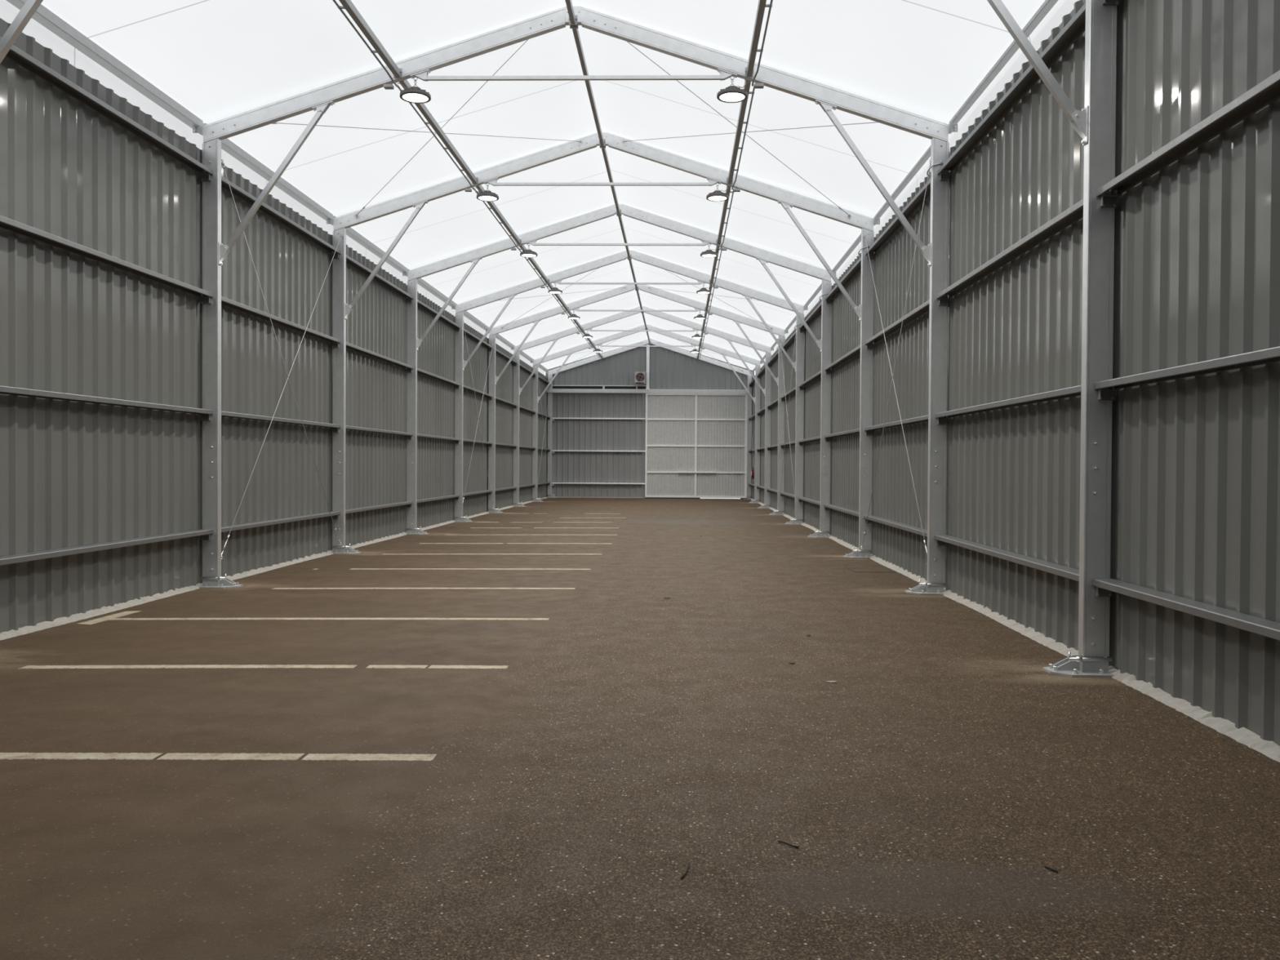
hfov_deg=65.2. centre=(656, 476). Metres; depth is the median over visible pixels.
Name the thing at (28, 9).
knee brace
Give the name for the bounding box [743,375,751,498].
steel post
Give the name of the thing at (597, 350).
hanging lamp
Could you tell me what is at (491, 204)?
purlin
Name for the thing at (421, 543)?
parking line
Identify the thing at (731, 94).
hanging lamp
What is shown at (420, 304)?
rail
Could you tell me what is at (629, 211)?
rafter
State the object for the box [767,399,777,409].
rail
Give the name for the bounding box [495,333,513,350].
rail
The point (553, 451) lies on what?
rail
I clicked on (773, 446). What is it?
rail
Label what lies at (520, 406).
rail
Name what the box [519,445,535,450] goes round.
rail
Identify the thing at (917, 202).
rail
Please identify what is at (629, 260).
purlin
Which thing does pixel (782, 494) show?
rail
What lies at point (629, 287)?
rafter
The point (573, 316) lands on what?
hanging lamp
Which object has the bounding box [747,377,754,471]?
cable
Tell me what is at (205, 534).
rail
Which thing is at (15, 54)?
rail
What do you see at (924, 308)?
rail
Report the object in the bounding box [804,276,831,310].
rail
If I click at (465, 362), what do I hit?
knee brace
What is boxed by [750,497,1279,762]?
concrete curb
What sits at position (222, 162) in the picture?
cable
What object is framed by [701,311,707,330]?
purlin
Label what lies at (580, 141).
cable
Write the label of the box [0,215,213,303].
rail
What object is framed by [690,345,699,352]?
hanging lamp
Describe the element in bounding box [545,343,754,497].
wall
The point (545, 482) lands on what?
rail
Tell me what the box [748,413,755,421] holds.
rail
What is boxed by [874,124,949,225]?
rail
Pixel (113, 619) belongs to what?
parking line
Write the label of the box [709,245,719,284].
purlin
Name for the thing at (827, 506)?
rail
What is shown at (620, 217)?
purlin
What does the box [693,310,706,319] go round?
hanging lamp
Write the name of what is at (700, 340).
purlin
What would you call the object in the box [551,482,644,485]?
rail
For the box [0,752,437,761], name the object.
parking line
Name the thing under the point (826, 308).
steel post
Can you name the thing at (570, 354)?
knee brace
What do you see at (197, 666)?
parking line
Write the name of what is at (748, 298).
knee brace
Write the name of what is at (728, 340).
knee brace
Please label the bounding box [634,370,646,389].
fan
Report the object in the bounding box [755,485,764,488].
rail
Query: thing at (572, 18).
purlin
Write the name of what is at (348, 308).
knee brace
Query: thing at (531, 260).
purlin
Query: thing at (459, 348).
steel post
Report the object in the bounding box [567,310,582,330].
purlin
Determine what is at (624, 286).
cable
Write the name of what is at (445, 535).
parking line
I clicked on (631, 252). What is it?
joint
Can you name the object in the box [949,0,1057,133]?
rail
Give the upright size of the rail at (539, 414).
0.145 m
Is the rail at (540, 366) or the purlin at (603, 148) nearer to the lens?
the purlin at (603, 148)
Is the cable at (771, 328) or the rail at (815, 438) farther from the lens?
the cable at (771, 328)
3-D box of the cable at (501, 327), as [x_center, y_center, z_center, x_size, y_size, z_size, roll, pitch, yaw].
[-3.182,-5.551,30.722,0.059,1.352,6.332,0,1,-39]
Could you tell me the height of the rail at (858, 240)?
0.173 m
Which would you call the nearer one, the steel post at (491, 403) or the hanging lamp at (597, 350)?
the steel post at (491, 403)
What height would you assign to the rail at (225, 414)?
0.145 m
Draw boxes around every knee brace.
[0,0,43,63]
[217,101,334,265]
[344,200,428,319]
[416,257,482,350]
[462,293,516,370]
[495,319,541,384]
[519,338,559,395]
[537,352,573,402]
[720,353,755,402]
[725,338,765,395]
[733,320,778,385]
[742,294,796,371]
[755,257,822,351]
[777,200,861,320]
[814,99,931,266]
[986,0,1088,145]
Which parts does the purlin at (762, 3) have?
plate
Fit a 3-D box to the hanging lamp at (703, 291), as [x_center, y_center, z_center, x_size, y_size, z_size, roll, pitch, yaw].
[1.319,-5.319,28.115,0.402,0.287,0.402,0,1,-34]
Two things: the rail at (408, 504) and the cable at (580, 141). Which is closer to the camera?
the cable at (580, 141)
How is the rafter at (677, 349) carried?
on the steel post at (749, 404)
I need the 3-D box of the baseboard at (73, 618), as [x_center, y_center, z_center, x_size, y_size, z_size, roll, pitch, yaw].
[-5.816,1.297,23.412,0.136,0.064,50.220,0,1,1]
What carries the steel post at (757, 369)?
on the floor
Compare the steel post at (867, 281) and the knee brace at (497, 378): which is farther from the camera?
the knee brace at (497, 378)
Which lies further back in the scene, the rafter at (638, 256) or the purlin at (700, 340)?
the purlin at (700, 340)
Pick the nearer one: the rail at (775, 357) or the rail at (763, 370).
the rail at (775, 357)
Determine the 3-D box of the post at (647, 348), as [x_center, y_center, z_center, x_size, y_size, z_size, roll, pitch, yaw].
[-0.425,-5.293,48.125,0.220,2.150,0.170,0,1,1]
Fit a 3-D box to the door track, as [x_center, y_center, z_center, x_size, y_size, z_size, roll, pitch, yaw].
[-0.419,-4.211,48.029,9.750,0.372,0.190,0,1,1]
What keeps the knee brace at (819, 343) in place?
attached to the steel post at (826, 308)
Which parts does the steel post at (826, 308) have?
plate, post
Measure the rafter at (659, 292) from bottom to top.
1.781 m
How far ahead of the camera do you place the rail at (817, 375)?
26.16 m
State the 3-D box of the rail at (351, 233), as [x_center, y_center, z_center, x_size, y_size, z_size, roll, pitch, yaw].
[-5.918,-4.729,20.819,0.145,0.202,4.900,0,1,1]
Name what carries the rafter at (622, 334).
on the steel post at (535, 380)
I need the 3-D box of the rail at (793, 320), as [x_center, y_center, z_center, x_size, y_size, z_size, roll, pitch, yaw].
[4.241,-4.784,30.599,0.100,0.173,4.900,0,1,1]
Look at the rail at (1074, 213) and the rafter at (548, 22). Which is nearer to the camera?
the rail at (1074, 213)
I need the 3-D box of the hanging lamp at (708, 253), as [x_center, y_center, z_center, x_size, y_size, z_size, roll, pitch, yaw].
[1.210,-5.254,23.117,0.402,0.287,0.402,0,1,-34]
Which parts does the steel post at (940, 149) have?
plate, post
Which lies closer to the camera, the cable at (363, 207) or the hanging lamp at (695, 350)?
the cable at (363, 207)
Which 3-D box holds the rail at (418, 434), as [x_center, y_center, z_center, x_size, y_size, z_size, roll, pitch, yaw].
[-5.697,-0.982,25.825,0.164,0.145,4.894,0,1,1]
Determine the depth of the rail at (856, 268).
20.65 m
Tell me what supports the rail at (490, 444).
attached to the wall at (73, 473)
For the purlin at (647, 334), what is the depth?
46.21 m
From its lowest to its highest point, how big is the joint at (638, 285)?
0.213 m
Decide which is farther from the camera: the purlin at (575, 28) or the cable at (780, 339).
the cable at (780, 339)
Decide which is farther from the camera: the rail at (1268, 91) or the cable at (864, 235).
the cable at (864, 235)
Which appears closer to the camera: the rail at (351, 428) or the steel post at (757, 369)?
the rail at (351, 428)
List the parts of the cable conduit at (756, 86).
junction plate, junction plate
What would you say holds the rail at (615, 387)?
attached to the wall at (668, 369)
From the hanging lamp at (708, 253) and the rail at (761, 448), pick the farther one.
the rail at (761, 448)
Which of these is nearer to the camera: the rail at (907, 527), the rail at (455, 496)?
the rail at (907, 527)
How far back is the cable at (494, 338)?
30.55 m
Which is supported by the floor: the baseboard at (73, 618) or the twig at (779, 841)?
the twig at (779, 841)
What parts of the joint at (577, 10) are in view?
plate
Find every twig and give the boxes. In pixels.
[680,862,689,879]
[777,840,799,848]
[1044,865,1057,872]
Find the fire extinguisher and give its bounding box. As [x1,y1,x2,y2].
[751,466,754,479]
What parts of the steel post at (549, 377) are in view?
post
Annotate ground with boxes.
[699,497,740,498]
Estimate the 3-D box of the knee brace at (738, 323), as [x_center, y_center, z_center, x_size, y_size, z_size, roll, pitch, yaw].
[3.270,-4.107,33.090,1.519,2.154,0.108,0,1,1]
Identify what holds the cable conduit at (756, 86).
attached to the rafter at (591, 20)
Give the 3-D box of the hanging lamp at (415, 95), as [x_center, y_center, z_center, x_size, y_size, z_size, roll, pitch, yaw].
[-3.188,-5.148,13.211,0.402,0.287,0.402,1,1,36]
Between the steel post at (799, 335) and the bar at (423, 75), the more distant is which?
the steel post at (799, 335)
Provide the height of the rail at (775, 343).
0.173 m
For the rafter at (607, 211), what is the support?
on the steel post at (411, 378)
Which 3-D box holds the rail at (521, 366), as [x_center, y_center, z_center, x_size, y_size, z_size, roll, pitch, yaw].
[-5.351,-4.347,40.778,0.164,0.145,4.894,0,1,1]
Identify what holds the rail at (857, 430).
attached to the wall at (1195, 486)
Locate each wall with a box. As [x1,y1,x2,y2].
[0,17,547,632]
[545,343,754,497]
[751,0,1279,746]
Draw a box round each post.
[199,138,242,588]
[331,227,360,554]
[405,278,428,534]
[454,311,472,522]
[488,333,502,513]
[512,351,526,506]
[532,364,543,502]
[546,374,557,497]
[645,344,649,389]
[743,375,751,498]
[749,364,760,503]
[756,351,771,508]
[768,335,785,515]
[784,312,804,524]
[807,279,831,537]
[843,227,874,558]
[905,137,949,595]
[1042,0,1117,677]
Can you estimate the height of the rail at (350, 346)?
0.145 m
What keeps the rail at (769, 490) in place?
attached to the wall at (1195, 486)
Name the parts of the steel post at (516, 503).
post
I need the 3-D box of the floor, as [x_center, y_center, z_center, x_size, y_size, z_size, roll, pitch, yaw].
[-0.918,1.435,23.282,10.400,0.150,50.370,0,1,1]
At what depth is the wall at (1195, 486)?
8.01 m
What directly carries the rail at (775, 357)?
attached to the wall at (1195, 486)
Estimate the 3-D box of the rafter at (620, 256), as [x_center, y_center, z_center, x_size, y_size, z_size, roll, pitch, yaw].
[-3.273,-5.496,28.206,4.792,1.781,0.114,0,1,1]
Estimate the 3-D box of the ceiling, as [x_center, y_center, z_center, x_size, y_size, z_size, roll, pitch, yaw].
[-0.878,-5.273,23.242,10.200,2.165,50.390,0,1,1]
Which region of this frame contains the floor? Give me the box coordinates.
[0,497,1279,959]
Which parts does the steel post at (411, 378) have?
post, plate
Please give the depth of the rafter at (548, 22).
13.18 m
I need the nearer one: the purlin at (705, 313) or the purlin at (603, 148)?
the purlin at (603, 148)
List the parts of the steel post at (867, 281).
plate, post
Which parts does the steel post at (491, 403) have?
post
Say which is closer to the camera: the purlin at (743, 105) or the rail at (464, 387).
the purlin at (743, 105)
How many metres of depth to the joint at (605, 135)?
18.11 m
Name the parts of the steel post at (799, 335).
post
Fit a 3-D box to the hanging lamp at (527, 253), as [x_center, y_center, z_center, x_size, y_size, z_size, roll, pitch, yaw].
[-2.969,-5.279,23.208,0.402,0.287,0.402,1,1,36]
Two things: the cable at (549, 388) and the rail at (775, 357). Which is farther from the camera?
the cable at (549, 388)
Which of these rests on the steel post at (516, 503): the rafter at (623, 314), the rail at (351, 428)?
the rafter at (623, 314)
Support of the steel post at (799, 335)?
on the floor
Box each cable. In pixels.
[221,159,342,545]
[221,234,342,559]
[271,122,582,142]
[354,40,527,217]
[462,337,494,502]
[463,325,493,508]
[499,286,626,300]
[500,267,599,328]
[537,376,551,494]
[537,388,550,487]
[622,121,877,142]
[626,41,852,217]
[648,286,756,300]
[666,270,773,329]
[746,385,755,496]
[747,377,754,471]
[777,333,795,509]
[779,338,795,501]
[860,159,930,549]
[863,234,927,564]
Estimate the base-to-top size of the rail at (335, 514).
0.145 m
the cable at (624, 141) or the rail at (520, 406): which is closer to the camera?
the cable at (624, 141)
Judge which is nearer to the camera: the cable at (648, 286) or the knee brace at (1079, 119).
the knee brace at (1079, 119)
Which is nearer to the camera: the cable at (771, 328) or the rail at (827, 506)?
the rail at (827, 506)
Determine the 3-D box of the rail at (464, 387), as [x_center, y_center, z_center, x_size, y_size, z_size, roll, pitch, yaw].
[-5.579,-2.598,30.803,0.164,0.145,4.894,0,1,1]
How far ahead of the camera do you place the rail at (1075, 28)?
10.26 m
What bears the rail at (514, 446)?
attached to the wall at (73, 473)
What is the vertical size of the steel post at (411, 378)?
5.942 m
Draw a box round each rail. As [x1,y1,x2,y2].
[0,36,213,181]
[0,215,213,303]
[0,385,213,421]
[0,528,213,565]
[201,123,333,225]
[221,176,340,258]
[221,296,340,347]
[221,411,340,432]
[221,511,340,532]
[333,215,407,276]
[345,501,413,513]
[346,254,413,302]
[346,342,413,373]
[346,425,413,439]
[407,268,455,309]
[417,299,460,331]
[417,368,460,388]
[417,433,459,444]
[417,494,459,502]
[455,303,488,332]
[462,385,493,399]
[462,439,493,446]
[462,489,493,496]
[463,328,493,351]
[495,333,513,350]
[495,348,517,365]
[495,396,517,408]
[495,442,516,448]
[495,486,516,491]
[513,345,533,363]
[519,364,536,377]
[519,405,536,414]
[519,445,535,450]
[519,484,535,487]
[529,359,547,373]
[537,375,551,386]
[537,412,551,419]
[537,447,550,452]
[537,481,550,484]
[551,449,645,453]
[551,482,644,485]
[552,385,645,389]
[552,417,645,421]
[748,378,755,386]
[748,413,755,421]
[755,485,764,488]
[756,365,765,377]
[756,405,771,415]
[756,447,764,452]
[766,444,777,450]
[766,488,777,493]
[767,351,778,367]
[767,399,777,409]
[771,329,787,351]
[779,491,795,497]
[780,331,795,352]
[780,386,795,401]
[780,440,795,448]
[785,305,804,333]
[797,497,820,505]
[798,370,821,390]
[798,435,820,445]
[799,302,822,332]
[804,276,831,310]
[823,428,859,441]
[823,503,858,516]
[824,345,860,374]
[825,257,861,303]
[831,217,874,275]
[863,515,927,537]
[864,414,928,435]
[865,299,929,349]
[866,178,930,259]
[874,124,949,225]
[933,534,1079,581]
[935,385,1081,424]
[936,199,1083,306]
[937,3,1085,181]
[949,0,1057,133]
[1092,578,1279,640]
[1094,346,1279,399]
[1096,70,1279,207]
[1102,0,1119,4]
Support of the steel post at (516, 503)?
on the floor
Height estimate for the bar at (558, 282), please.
0.132 m
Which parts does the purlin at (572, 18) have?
plate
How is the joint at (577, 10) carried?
attached to the rafter at (548, 22)
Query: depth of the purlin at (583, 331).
41.29 m
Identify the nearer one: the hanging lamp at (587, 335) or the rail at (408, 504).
the rail at (408, 504)
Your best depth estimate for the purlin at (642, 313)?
40.60 m
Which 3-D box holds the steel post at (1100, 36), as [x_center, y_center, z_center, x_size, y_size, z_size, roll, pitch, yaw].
[3.436,-1.385,8.074,0.495,5.942,0.360,0,1,1]
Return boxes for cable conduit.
[332,0,599,357]
[698,0,773,358]
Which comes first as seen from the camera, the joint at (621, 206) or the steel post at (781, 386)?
the joint at (621, 206)
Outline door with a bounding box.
[644,393,747,498]
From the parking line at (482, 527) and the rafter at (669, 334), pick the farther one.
the rafter at (669, 334)
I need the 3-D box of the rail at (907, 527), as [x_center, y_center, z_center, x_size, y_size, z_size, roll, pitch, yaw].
[3.768,0.794,15.638,0.164,0.145,4.894,0,1,1]
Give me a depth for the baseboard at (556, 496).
48.39 m
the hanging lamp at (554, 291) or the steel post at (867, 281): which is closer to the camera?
the steel post at (867, 281)
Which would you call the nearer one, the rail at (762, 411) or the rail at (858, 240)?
the rail at (858, 240)
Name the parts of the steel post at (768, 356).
post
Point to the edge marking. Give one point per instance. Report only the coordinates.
(124, 613)
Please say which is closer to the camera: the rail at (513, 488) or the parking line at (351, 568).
the parking line at (351, 568)
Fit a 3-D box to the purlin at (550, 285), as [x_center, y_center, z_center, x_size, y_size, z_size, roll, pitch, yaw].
[-3.024,-5.546,30.708,0.114,0.122,4.892,0,1,1]
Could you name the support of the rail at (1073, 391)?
attached to the wall at (1195, 486)
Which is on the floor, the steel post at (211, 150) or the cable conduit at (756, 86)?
the steel post at (211, 150)
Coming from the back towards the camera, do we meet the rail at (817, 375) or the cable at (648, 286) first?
the cable at (648, 286)
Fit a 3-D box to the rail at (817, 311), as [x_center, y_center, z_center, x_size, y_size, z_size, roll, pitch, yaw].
[4.015,-4.090,25.572,0.164,0.145,4.894,0,1,1]
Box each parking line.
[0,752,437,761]
[17,664,508,669]
[108,617,549,620]
[271,587,575,589]
[312,568,590,569]
[386,553,600,554]
[421,542,579,543]
[444,534,617,535]
[481,527,577,528]
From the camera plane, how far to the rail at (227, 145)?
15.56 m
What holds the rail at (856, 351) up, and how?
attached to the wall at (1195, 486)
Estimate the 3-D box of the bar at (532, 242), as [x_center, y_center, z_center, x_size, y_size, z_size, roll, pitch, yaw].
[-0.879,-5.423,23.160,4.300,0.132,0.090,0,1,1]
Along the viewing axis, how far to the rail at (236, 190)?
15.66 m
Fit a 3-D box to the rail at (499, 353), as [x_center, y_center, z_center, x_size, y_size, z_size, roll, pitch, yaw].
[-5.460,-4.281,35.780,0.164,0.145,4.894,0,1,1]
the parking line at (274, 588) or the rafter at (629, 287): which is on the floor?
the parking line at (274, 588)
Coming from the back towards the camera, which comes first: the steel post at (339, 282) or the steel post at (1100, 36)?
the steel post at (339, 282)
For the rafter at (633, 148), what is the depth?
18.07 m
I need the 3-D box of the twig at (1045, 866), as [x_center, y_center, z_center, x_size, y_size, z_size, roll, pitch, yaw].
[1.633,1.623,4.142,0.009,0.009,0.068,0,1,-25]
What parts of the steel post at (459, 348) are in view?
post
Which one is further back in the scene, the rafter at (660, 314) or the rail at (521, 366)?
the rail at (521, 366)
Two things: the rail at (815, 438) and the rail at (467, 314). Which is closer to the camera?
the rail at (815, 438)
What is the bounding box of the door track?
[546,385,750,393]
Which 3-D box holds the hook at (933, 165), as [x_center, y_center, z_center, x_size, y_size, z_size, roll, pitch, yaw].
[3.620,-4.012,13.036,0.208,0.154,0.097,1,1,35]
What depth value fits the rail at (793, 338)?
31.06 m
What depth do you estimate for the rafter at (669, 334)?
43.05 m
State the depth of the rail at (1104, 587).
6.57 m
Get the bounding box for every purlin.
[338,0,401,77]
[399,79,478,183]
[475,184,521,244]
[519,244,549,283]
[547,283,568,310]
[564,0,577,24]
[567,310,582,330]
[569,25,605,146]
[582,330,594,346]
[593,346,603,358]
[600,146,621,214]
[616,214,631,258]
[627,258,638,289]
[635,289,644,312]
[640,312,648,329]
[646,331,651,344]
[698,331,703,346]
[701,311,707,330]
[705,284,712,311]
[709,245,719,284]
[716,185,731,244]
[726,79,751,183]
[745,0,766,76]
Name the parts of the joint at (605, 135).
plate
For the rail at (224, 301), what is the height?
0.145 m
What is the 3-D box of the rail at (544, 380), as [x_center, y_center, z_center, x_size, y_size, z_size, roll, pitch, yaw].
[-5.241,-4.413,45.776,0.164,0.145,4.894,0,1,1]
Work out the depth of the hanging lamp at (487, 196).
18.14 m
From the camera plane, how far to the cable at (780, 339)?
30.43 m
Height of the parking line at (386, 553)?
0.004 m
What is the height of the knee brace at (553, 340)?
2.154 m
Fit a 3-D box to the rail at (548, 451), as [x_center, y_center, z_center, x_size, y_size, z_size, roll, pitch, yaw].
[-5.260,-1.245,45.819,0.164,0.145,4.894,0,1,1]
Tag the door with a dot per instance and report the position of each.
(696, 443)
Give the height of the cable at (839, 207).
1.352 m
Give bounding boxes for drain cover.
[846,567,895,572]
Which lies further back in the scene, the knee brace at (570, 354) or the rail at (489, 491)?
the knee brace at (570, 354)
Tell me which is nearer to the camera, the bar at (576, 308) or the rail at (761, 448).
the bar at (576, 308)
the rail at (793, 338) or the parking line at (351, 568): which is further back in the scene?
the rail at (793, 338)
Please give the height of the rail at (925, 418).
0.145 m
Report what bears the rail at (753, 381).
attached to the wall at (1195, 486)
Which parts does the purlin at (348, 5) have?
plate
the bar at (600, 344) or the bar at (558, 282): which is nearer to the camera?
the bar at (558, 282)
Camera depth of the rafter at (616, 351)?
48.17 m
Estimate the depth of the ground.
49.69 m
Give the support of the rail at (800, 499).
attached to the wall at (1195, 486)
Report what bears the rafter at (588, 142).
on the steel post at (339, 282)
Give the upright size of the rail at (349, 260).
0.145 m
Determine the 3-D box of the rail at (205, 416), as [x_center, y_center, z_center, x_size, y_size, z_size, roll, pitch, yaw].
[-6.025,-0.784,10.830,0.164,0.145,4.894,0,1,1]
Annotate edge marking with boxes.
[76,610,141,625]
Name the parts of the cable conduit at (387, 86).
junction plate, junction plate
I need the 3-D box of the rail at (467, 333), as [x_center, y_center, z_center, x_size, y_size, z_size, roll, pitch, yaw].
[-5.569,-4.215,30.781,0.164,0.145,4.894,0,1,1]
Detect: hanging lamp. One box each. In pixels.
[397,76,431,103]
[474,182,498,201]
[520,243,537,257]
[547,282,562,293]
[568,309,579,319]
[582,329,592,337]
[593,346,602,352]
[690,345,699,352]
[691,331,703,337]
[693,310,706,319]
[696,282,711,293]
[700,243,719,257]
[706,182,728,201]
[716,75,750,102]
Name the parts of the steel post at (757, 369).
post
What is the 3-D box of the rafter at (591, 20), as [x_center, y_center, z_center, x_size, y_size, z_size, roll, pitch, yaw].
[1.406,-5.267,13.102,4.792,1.781,0.114,0,1,1]
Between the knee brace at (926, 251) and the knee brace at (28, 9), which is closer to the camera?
the knee brace at (28, 9)
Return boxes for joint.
[564,5,582,25]
[596,132,608,146]
[613,204,623,214]
[625,250,633,258]
[633,284,639,289]
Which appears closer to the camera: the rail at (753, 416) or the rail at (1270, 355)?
the rail at (1270, 355)
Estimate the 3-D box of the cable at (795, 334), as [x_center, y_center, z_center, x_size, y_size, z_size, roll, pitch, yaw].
[3.983,-1.643,30.565,0.066,5.565,4.723,0,1,1]
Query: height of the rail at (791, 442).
0.145 m
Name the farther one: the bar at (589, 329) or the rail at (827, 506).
the bar at (589, 329)
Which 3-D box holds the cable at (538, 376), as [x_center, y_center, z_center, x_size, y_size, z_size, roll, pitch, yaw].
[-5.131,-1.899,45.766,0.066,5.565,4.723,0,1,1]
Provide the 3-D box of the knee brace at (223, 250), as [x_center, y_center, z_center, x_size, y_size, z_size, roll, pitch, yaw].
[-5.044,-3.892,13.268,1.519,2.154,0.108,0,1,1]
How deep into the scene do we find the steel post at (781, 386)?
33.06 m
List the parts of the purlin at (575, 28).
plate, plate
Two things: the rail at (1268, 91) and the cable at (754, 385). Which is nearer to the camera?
the rail at (1268, 91)
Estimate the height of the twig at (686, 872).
0.009 m
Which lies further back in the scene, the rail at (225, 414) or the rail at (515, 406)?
the rail at (515, 406)
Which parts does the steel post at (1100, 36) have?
plate, post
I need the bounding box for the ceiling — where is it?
[0,0,1079,375]
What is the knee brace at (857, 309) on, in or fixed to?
attached to the steel post at (867, 281)
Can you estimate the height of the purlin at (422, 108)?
0.122 m
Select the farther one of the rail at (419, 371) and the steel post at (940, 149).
the rail at (419, 371)
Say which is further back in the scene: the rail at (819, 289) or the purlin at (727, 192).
the rail at (819, 289)
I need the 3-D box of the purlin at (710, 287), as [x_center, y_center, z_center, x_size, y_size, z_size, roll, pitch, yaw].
[1.595,-5.518,30.607,0.114,0.122,4.892,0,1,1]
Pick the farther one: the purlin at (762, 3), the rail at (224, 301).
the rail at (224, 301)
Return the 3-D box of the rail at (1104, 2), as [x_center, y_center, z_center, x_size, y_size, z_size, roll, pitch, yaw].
[3.577,-3.826,5.578,0.164,0.145,4.894,0,1,1]
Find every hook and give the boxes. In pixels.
[857,246,869,256]
[926,162,942,176]
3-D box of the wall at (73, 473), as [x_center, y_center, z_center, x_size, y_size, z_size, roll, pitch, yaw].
[-5.853,-1.581,23.400,0.037,5.820,50.270,0,1,1]
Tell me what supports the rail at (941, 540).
attached to the wall at (1195, 486)
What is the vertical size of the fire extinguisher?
0.568 m
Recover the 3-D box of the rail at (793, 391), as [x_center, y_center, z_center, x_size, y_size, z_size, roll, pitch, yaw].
[4.115,-2.538,30.591,0.164,0.145,4.894,0,1,1]
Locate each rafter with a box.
[203,6,565,142]
[333,133,596,231]
[407,204,614,280]
[455,250,626,313]
[488,284,633,336]
[514,306,639,352]
[533,324,644,365]
[547,339,647,375]
[581,6,948,142]
[608,133,873,231]
[623,204,831,281]
[633,250,804,314]
[640,284,785,337]
[644,306,770,353]
[648,324,759,366]
[652,339,751,376]
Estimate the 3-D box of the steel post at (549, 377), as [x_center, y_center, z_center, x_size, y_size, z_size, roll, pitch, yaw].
[-5.021,-1.969,48.265,0.495,5.942,0.360,0,1,1]
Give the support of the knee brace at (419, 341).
attached to the steel post at (411, 378)
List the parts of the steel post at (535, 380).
post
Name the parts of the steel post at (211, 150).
post, plate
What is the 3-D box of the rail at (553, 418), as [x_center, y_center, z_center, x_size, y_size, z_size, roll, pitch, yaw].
[-2.732,-2.776,48.316,4.610,0.150,0.184,0,1,1]
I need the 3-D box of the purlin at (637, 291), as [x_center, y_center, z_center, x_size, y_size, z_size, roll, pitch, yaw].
[-0.601,-6.282,35.647,0.114,0.122,4.892,0,1,1]
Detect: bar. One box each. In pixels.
[409,68,737,81]
[484,177,720,186]
[525,239,711,245]
[553,279,706,284]
[572,306,701,311]
[586,327,698,331]
[596,343,696,346]
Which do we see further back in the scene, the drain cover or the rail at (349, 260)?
the rail at (349, 260)
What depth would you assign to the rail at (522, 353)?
41.60 m
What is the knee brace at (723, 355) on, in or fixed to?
attached to the steel post at (757, 369)
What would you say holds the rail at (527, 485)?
attached to the wall at (73, 473)
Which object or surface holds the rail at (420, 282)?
attached to the rafter at (620, 256)
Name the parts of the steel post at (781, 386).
post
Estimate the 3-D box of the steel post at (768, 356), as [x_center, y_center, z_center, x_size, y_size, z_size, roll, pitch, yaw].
[4.092,-1.780,38.065,0.495,5.942,0.360,0,1,1]
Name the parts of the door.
handle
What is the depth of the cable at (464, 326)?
30.67 m
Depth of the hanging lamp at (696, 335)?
38.02 m
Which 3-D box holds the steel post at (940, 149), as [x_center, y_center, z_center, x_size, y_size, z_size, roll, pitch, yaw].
[3.546,-1.450,13.073,0.495,5.942,0.360,0,1,1]
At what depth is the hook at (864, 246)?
18.02 m
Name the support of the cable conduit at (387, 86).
attached to the rafter at (548, 22)
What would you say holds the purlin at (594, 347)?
attached to the rafter at (622, 334)
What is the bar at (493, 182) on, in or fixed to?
attached to the rafter at (588, 142)
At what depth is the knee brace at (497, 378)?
33.24 m
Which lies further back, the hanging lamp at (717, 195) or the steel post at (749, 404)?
the steel post at (749, 404)
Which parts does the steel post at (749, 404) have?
post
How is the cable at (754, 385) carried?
attached to the steel post at (757, 369)
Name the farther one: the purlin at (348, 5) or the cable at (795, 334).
the cable at (795, 334)
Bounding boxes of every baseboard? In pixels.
[0,496,547,639]
[555,496,644,497]
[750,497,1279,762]
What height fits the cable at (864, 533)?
5.565 m
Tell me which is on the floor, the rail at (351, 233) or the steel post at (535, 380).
the steel post at (535, 380)
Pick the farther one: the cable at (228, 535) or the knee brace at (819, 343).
the knee brace at (819, 343)
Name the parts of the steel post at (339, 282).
post, plate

